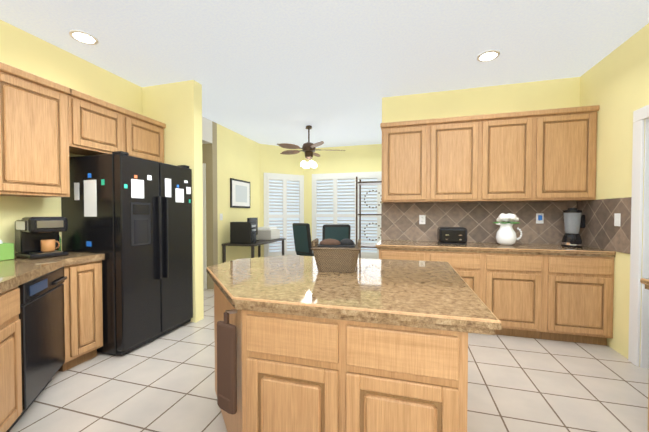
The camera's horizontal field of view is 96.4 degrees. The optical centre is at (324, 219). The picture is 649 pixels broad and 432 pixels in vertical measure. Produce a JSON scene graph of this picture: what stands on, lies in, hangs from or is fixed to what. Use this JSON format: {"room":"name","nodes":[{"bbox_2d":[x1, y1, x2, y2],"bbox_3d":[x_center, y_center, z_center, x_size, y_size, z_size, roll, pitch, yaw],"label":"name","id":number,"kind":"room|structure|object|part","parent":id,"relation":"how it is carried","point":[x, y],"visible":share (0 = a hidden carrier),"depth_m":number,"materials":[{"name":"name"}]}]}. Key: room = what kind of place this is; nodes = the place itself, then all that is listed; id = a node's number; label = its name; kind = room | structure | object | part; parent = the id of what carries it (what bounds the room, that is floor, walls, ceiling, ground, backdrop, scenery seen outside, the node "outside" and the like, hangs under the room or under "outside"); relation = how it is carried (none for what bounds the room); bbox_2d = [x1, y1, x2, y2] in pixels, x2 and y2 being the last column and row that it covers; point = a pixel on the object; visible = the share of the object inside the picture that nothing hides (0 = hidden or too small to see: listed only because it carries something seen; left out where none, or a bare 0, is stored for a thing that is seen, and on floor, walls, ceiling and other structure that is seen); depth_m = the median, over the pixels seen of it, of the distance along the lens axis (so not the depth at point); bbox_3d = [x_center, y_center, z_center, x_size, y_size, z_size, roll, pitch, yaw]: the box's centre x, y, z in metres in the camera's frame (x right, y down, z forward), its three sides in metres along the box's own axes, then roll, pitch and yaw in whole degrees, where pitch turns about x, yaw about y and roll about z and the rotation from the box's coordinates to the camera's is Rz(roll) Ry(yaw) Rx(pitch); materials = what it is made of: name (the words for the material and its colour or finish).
{"room":"kitchen","nodes":[
{"label":"kitchen","id":0,"kind":"room"},
{"bbox_2d":[0,20,141,255],"bbox_3d":[-2.522,-0.187,2.756,0.120,2.820,1.730,0,1,16],"label":"wall","id":1,"kind":"structure","parent":0,"point":[20,49],"depth_m":2.62,"materials":[{"name":"yellow paint"}]},
{"bbox_2d":[0,62,165,197],"bbox_3d":[-2.269,-0.662,2.775,0.348,0.930,1.572,0,1,16],"label":"upper cabinet","id":2,"kind":"object","parent":1,"relation":"attached to","point":[47,127],"visible":0.96,"depth_m":2.37,"materials":[{"name":"brown wood"}]},
{"bbox_2d":[142,80,203,322],"bbox_3d":[-2.526,-0.205,3.727,2.150,2.820,0.140,0,1,16],"label":"wall","id":3,"kind":"structure","parent":0,"point":[176,108],"depth_m":3.42,"materials":[{"name":"yellow paint"}]},
{"bbox_2d":[202,116,211,143],"bbox_3d":[-2.649,-1.444,4.434,1.280,0.369,1.200,0,1,16],"label":"ceiling soffit","id":4,"kind":"structure","parent":0,"point":[206,131],"depth_m":4.72,"materials":[{"name":"white paint"}]},
{"bbox_2d":[202,121,217,288],"bbox_3d":[-2.529,-0.232,5.109,1.400,2.820,0.120,0,1,16],"label":"wall","id":5,"kind":"structure","parent":0,"point":[209,155],"depth_m":4.89,"materials":[{"name":"beige paint"}]},
{"bbox_2d":[217,124,259,263],"bbox_3d":[-1.680,-0.243,5.713,0.149,2.820,1.500,0,1,16],"label":"wall","id":6,"kind":"structure","parent":0,"point":[238,158],"depth_m":5.50,"materials":[{"name":"yellow paint"}]},
{"bbox_3d":[-1.632,-0.492,5.658,0.028,0.540,0.690,0,1,16],"label":"picture frame","id":7,"kind":"part","parent":6,"relation":"part of","materials":[{"name":"white paper"}]},
{"bbox_2d":[259,144,302,256],"bbox_3d":[-0.996,-0.263,6.739,1.275,2.820,0.120,-1,1,-29],"label":"wall","id":8,"kind":"structure","parent":0,"point":[272,159],"depth_m":6.57,"materials":[{"name":"yellow paint"}]},
{"bbox_2d":[264,173,303,256],"bbox_3d":[-0.918,-0.072,6.691,0.980,1.940,0.052,-1,1,-29],"label":"window shutter","id":9,"kind":"object","parent":8,"relation":"attached to","point":[283,203],"visible":0.79,"depth_m":6.67,"materials":[{"name":"white wood"}]},
{"bbox_2d":[0,0,648,147],"bbox_3d":[-0.908,-1.619,2.334,12.000,0.060,11.500,0,1,16],"label":"ceiling","id":10,"kind":"structure","parent":0,"point":[332,73],"depth_m":2.68,"materials":[{"name":"white paint"}]},
{"bbox_2d":[69,30,98,44],"bbox_3d":[-2.099,-1.585,2.533,0.200,0.013,0.200,0,1,16],"label":"recessed light","id":11,"kind":"object","parent":10,"relation":"in","point":[84,37],"visible":1,"depth_m":2.52,"materials":[{"name":"white"}]},
{"bbox_2d":[277,125,344,167],"bbox_3d":[-0.269,-1.283,5.176,1.242,0.719,1.195,0,1,16],"label":"ceiling fan","id":12,"kind":"object","parent":10,"relation":"hanging from","point":[308,148],"visible":1,"depth_m":5.06,"materials":[{"name":"brown wood"}]},
{"bbox_2d":[477,50,499,61],"bbox_3d":[1.597,-1.591,2.829,0.200,0.013,0.200,0,1,16],"label":"recessed light","id":13,"kind":"object","parent":10,"relation":"in","point":[488,55],"visible":0.94,"depth_m":2.81,"materials":[{"name":"white"}]},
{"bbox_2d":[9,289,648,431],"bbox_3d":[-0.908,1.261,2.389,12.000,0.060,11.500,0,1,16],"label":"floor","id":14,"kind":"structure","parent":0,"point":[165,382],"depth_m":2.10,"materials":[{"name":"tile"}]},
{"bbox_2d":[6,267,66,431],"bbox_3d":[-2.153,0.807,1.864,0.615,0.866,0.616,-1,1,-25],"label":"dishwasher","id":15,"kind":"object","parent":14,"relation":"on","point":[41,316],"visible":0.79,"depth_m":1.89,"materials":[{"name":"black metal"}]},
{"bbox_2d":[0,252,104,431],"bbox_3d":[-1.229,0.638,1.151,3.237,1.232,2.331,0,1,16],"label":"base cabinet","id":16,"kind":"object","parent":14,"relation":"on","point":[83,311],"visible":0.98,"depth_m":2.26,"materials":[{"name":"brown wood"}]},
{"bbox_2d":[0,239,13,260],"bbox_3d":[-2.457,0.229,2.189,0.115,0.159,0.120,0,1,16],"label":"tissue box","id":17,"kind":"object","parent":16,"relation":"on","point":[6,251],"visible":1,"depth_m":2.19,"materials":[{"name":"green"}]},
{"bbox_2d":[15,217,68,259],"bbox_3d":[-2.355,0.142,2.397,0.414,0.325,0.250,1,1,28],"label":"coffee maker","id":18,"kind":"object","parent":16,"relation":"on","point":[31,233],"visible":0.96,"depth_m":2.30,"materials":[{"name":"black"}]},
{"bbox_2d":[40,239,59,251],"bbox_3d":[-2.234,0.214,2.363,0.086,0.096,0.118,0,1,16],"label":"mug","id":19,"kind":"object","parent":18,"relation":"on","point":[47,245],"visible":1,"depth_m":2.32,"materials":[{"name":"brown ceramic"}]},
{"bbox_2d":[61,151,192,355],"bbox_3d":[-1.979,0.305,3.042,0.773,1.825,0.883,0,1,16],"label":"refrigerator","id":20,"kind":"object","parent":14,"relation":"on","point":[130,217],"visible":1,"depth_m":2.68,"materials":[{"name":"black steel"}]},
{"bbox_2d":[222,238,285,262],"bbox_3d":[-1.313,0.793,5.635,0.630,0.750,1.350,0,1,16],"label":"desk","id":21,"kind":"object","parent":14,"relation":"on","point":[259,243],"visible":0.46,"depth_m":5.09,"materials":[{"name":"grey"}]},
{"bbox_2d":[230,222,255,243],"bbox_3d":[-1.431,0.238,5.123,0.411,0.379,0.200,0,1,16],"label":"computer tower","id":22,"kind":"object","parent":21,"relation":"on","point":[242,232],"visible":1,"depth_m":5.03,"materials":[{"name":"black plastic"}]},
{"bbox_2d":[247,218,258,240],"bbox_3d":[-1.372,0.195,5.541,0.200,0.449,0.478,0,1,16],"label":"monitor","id":23,"kind":"object","parent":21,"relation":"on","point":[252,220],"visible":0.42,"depth_m":5.63,"materials":[{"name":"black plastic"}]},
{"bbox_2d":[256,227,279,239],"bbox_3d":[-1.217,0.286,6.003,0.450,0.249,0.430,0,1,16],"label":"printer","id":24,"kind":"object","parent":21,"relation":"on","point":[268,233],"visible":0.9,"depth_m":5.80,"materials":[{"name":"grey plastic"}]},
{"bbox_2d":[292,223,313,255],"bbox_3d":[-0.263,0.618,5.786,0.700,1.094,0.724,0,1,16],"label":"office chair","id":25,"kind":"object","parent":14,"relation":"on","point":[302,237],"visible":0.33,"depth_m":5.57,"materials":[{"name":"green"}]},
{"bbox_2d":[322,224,350,240],"bbox_3d":[0.169,0.630,5.193,0.669,1.094,0.695,0,1,16],"label":"dining chair","id":26,"kind":"object","parent":14,"relation":"on","point":[339,232],"visible":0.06,"depth_m":4.90,"materials":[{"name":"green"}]},
{"bbox_2d":[206,255,500,431],"bbox_3d":[-0.011,0.780,1.755,1.565,0.925,1.220,0,1,16],"label":"kitchen island","id":27,"kind":"object","parent":14,"relation":"on","point":[374,345],"visible":0.98,"depth_m":1.16,"materials":[{"name":"brown wood"}]},
{"bbox_2d":[217,312,236,414],"bbox_3d":[-0.436,0.634,1.293,0.120,0.435,0.034,1,1,36],"label":"hanging towel","id":28,"kind":"object","parent":27,"relation":"hanging from","point":[226,367],"visible":1,"depth_m":1.27,"materials":[{"name":"brown fabric"}]},
{"bbox_2d":[311,238,360,272],"bbox_3d":[0.078,0.218,1.813,0.296,0.194,0.227,0,1,8],"label":"basket","id":29,"kind":"object","parent":27,"relation":"on","point":[332,255],"visible":1,"depth_m":1.72,"materials":[{"name":"wicker"}]},
{"bbox_2d":[356,177,381,257],"bbox_3d":[0.790,0.263,4.622,0.524,1.850,0.374,0,1,16],"label":"etagere","id":30,"kind":"object","parent":14,"relation":"on","point":[360,183],"visible":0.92,"depth_m":4.51,"materials":[{"name":"brown metal"}]},
{"bbox_2d":[377,248,427,260],"bbox_3d":[0.948,0.773,3.525,0.521,0.870,0.625,0,1,16],"label":"base cabinet","id":31,"kind":"object","parent":14,"relation":"on","point":[419,254],"depth_m":3.21,"materials":[{"name":"brown wood"}]},
{"bbox_2d":[428,248,483,301],"bbox_3d":[1.464,0.776,3.381,0.550,0.870,0.625,0,1,16],"label":"base cabinet","id":32,"kind":"object","parent":14,"relation":"on","point":[469,265],"depth_m":3.04,"materials":[{"name":"brown wood"}]},
{"bbox_2d":[484,252,547,339],"bbox_3d":[1.993,0.779,3.233,0.549,0.870,0.625,0,1,16],"label":"base cabinet","id":33,"kind":"object","parent":14,"relation":"on","point":[515,283],"depth_m":2.93,"materials":[{"name":"brown wood"}]},
{"bbox_2d":[548,252,614,344],"bbox_3d":[2.526,0.782,3.084,0.558,0.870,0.625,0,1,16],"label":"base cabinet","id":34,"kind":"object","parent":14,"relation":"on","point":[558,292],"depth_m":2.79,"materials":[{"name":"brown wood"}]},
{"bbox_2d":[376,240,615,255],"bbox_3d":[1.738,0.330,3.300,2.198,0.024,0.623,0,1,16],"label":"countertop","id":35,"kind":"structure","parent":34,"relation":"on","point":[383,243],"depth_m":3.02,"materials":[{"name":"brown stone"}]},
{"bbox_2d":[437,227,466,244],"bbox_3d":[1.506,0.189,3.428,0.300,0.192,0.280,0,1,16],"label":"toaster","id":36,"kind":"object","parent":35,"relation":"on","point":[451,235],"visible":1,"depth_m":3.32,"materials":[{"name":"black metal"}]},
{"bbox_2d":[493,213,521,244],"bbox_3d":[2.051,0.110,3.253,0.301,0.355,0.211,0,1,16],"label":"pitcher","id":37,"kind":"object","parent":35,"relation":"on","point":[506,234],"visible":1,"depth_m":3.20,"materials":[{"name":"white ceramic"}]},
{"bbox_2d":[561,208,584,246],"bbox_3d":[2.650,0.086,3.086,0.204,0.410,0.178,0,1,16],"label":"blender","id":38,"kind":"object","parent":35,"relation":"on","point":[574,220],"visible":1,"depth_m":3.04,"materials":[{"name":"black"}]},
{"bbox_2d":[645,286,648,431],"bbox_3d":[1.971,0.817,1.244,0.638,0.870,0.500,0,1,16],"label":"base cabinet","id":39,"kind":"object","parent":14,"relation":"on","point":[646,287],"depth_m":1.54,"materials":[{"name":"brown wood"}]},
{"bbox_2d":[303,144,381,241],"bbox_3d":[2.373,-0.252,6.189,5.980,2.820,0.120,0,1,16],"label":"wall","id":40,"kind":"structure","parent":0,"point":[359,158],"depth_m":6.67,"materials":[{"name":"yellow paint"}]},
{"bbox_2d":[312,171,381,258],"bbox_3d":[0.733,-0.080,6.565,2.140,1.960,0.052,0,1,16],"label":"window shutter","id":41,"kind":"object","parent":40,"relation":"attached to","point":[333,198],"visible":0.48,"depth_m":6.61,"materials":[{"name":"white wood"}]},
{"bbox_2d":[381,77,579,243],"bbox_3d":[2.610,-0.200,3.434,3.800,2.820,0.120,0,1,16],"label":"wall","id":42,"kind":"structure","parent":0,"point":[543,95],"depth_m":3.53,"materials":[{"name":"yellow paint"}]},
{"bbox_2d":[381,201,576,243],"bbox_3d":[1.814,0.035,3.591,2.185,0.493,0.014,0,1,16],"label":"backsplash","id":43,"kind":"structure","parent":42,"relation":"attached to","point":[400,221],"depth_m":3.57,"materials":[{"name":"brown tile"}]},
{"bbox_2d":[419,215,424,223],"bbox_3d":[1.259,0.005,3.732,0.075,0.118,0.010,0,1,16],"label":"electrical outlet","id":44,"kind":"object","parent":43,"relation":"attached to","point":[421,219],"visible":1,"depth_m":3.73,"materials":[{"name":"white plastic"}]},
{"bbox_2d":[536,213,543,223],"bbox_3d":[2.511,-0.009,3.382,0.075,0.118,0.010,0,1,16],"label":"electrical outlet","id":45,"kind":"object","parent":43,"relation":"attached to","point":[539,221],"visible":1,"depth_m":3.38,"materials":[{"name":"white plastic"}]},
{"bbox_2d":[380,105,599,202],"bbox_3d":[1.787,-0.689,3.410,2.202,0.960,0.348,0,1,16],"label":"upper cabinet","id":46,"kind":"object","parent":42,"relation":"attached to","point":[538,155],"visible":1,"depth_m":3.22,"materials":[{"name":"brown wood"}]},
{"bbox_2d":[580,23,648,365],"bbox_3d":[2.707,-0.181,2.442,0.120,2.820,1.740,0,1,16],"label":"wall","id":47,"kind":"structure","parent":0,"point":[613,85],"depth_m":2.66,"materials":[{"name":"yellow paint"}]},
{"bbox_2d":[577,197,631,253],"bbox_3d":[2.763,0.048,2.900,0.013,0.493,0.834,0,1,16],"label":"backsplash","id":48,"kind":"structure","parent":47,"relation":"attached to","point":[600,230],"depth_m":2.81,"materials":[{"name":"brown tile"}]},
{"bbox_2d":[614,213,620,225],"bbox_3d":[2.681,0.005,2.660,0.014,0.118,0.075,0,1,16],"label":"light switch","id":49,"kind":"object","parent":48,"relation":"attached to","point":[617,218],"visible":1,"depth_m":2.65,"materials":[{"name":"white plastic"}]},
{"bbox_2d":[628,105,648,368],"bbox_3d":[2.589,0.163,1.993,0.182,2.150,1.000,0,1,16],"label":"door frame","id":50,"kind":"structure","parent":47,"relation":"attached to","point":[638,355],"depth_m":2.41,"materials":[{"name":"white wood"}]},
{"bbox_3d":[-3.323,-0.223,4.645,0.120,2.820,1.200,0,1,16],"label":"wall","id":51,"kind":"structure","parent":0,"visible":0},
{"bbox_2d":[202,163,206,288],"bbox_3d":[-2.431,0.120,5.004,0.890,2.120,0.039,0,1,16],"label":"door frame","id":52,"kind":"structure","parent":51,"relation":"attached to","point":[204,231],"depth_m":4.86,"materials":[{"name":"white wood"}]}
]}

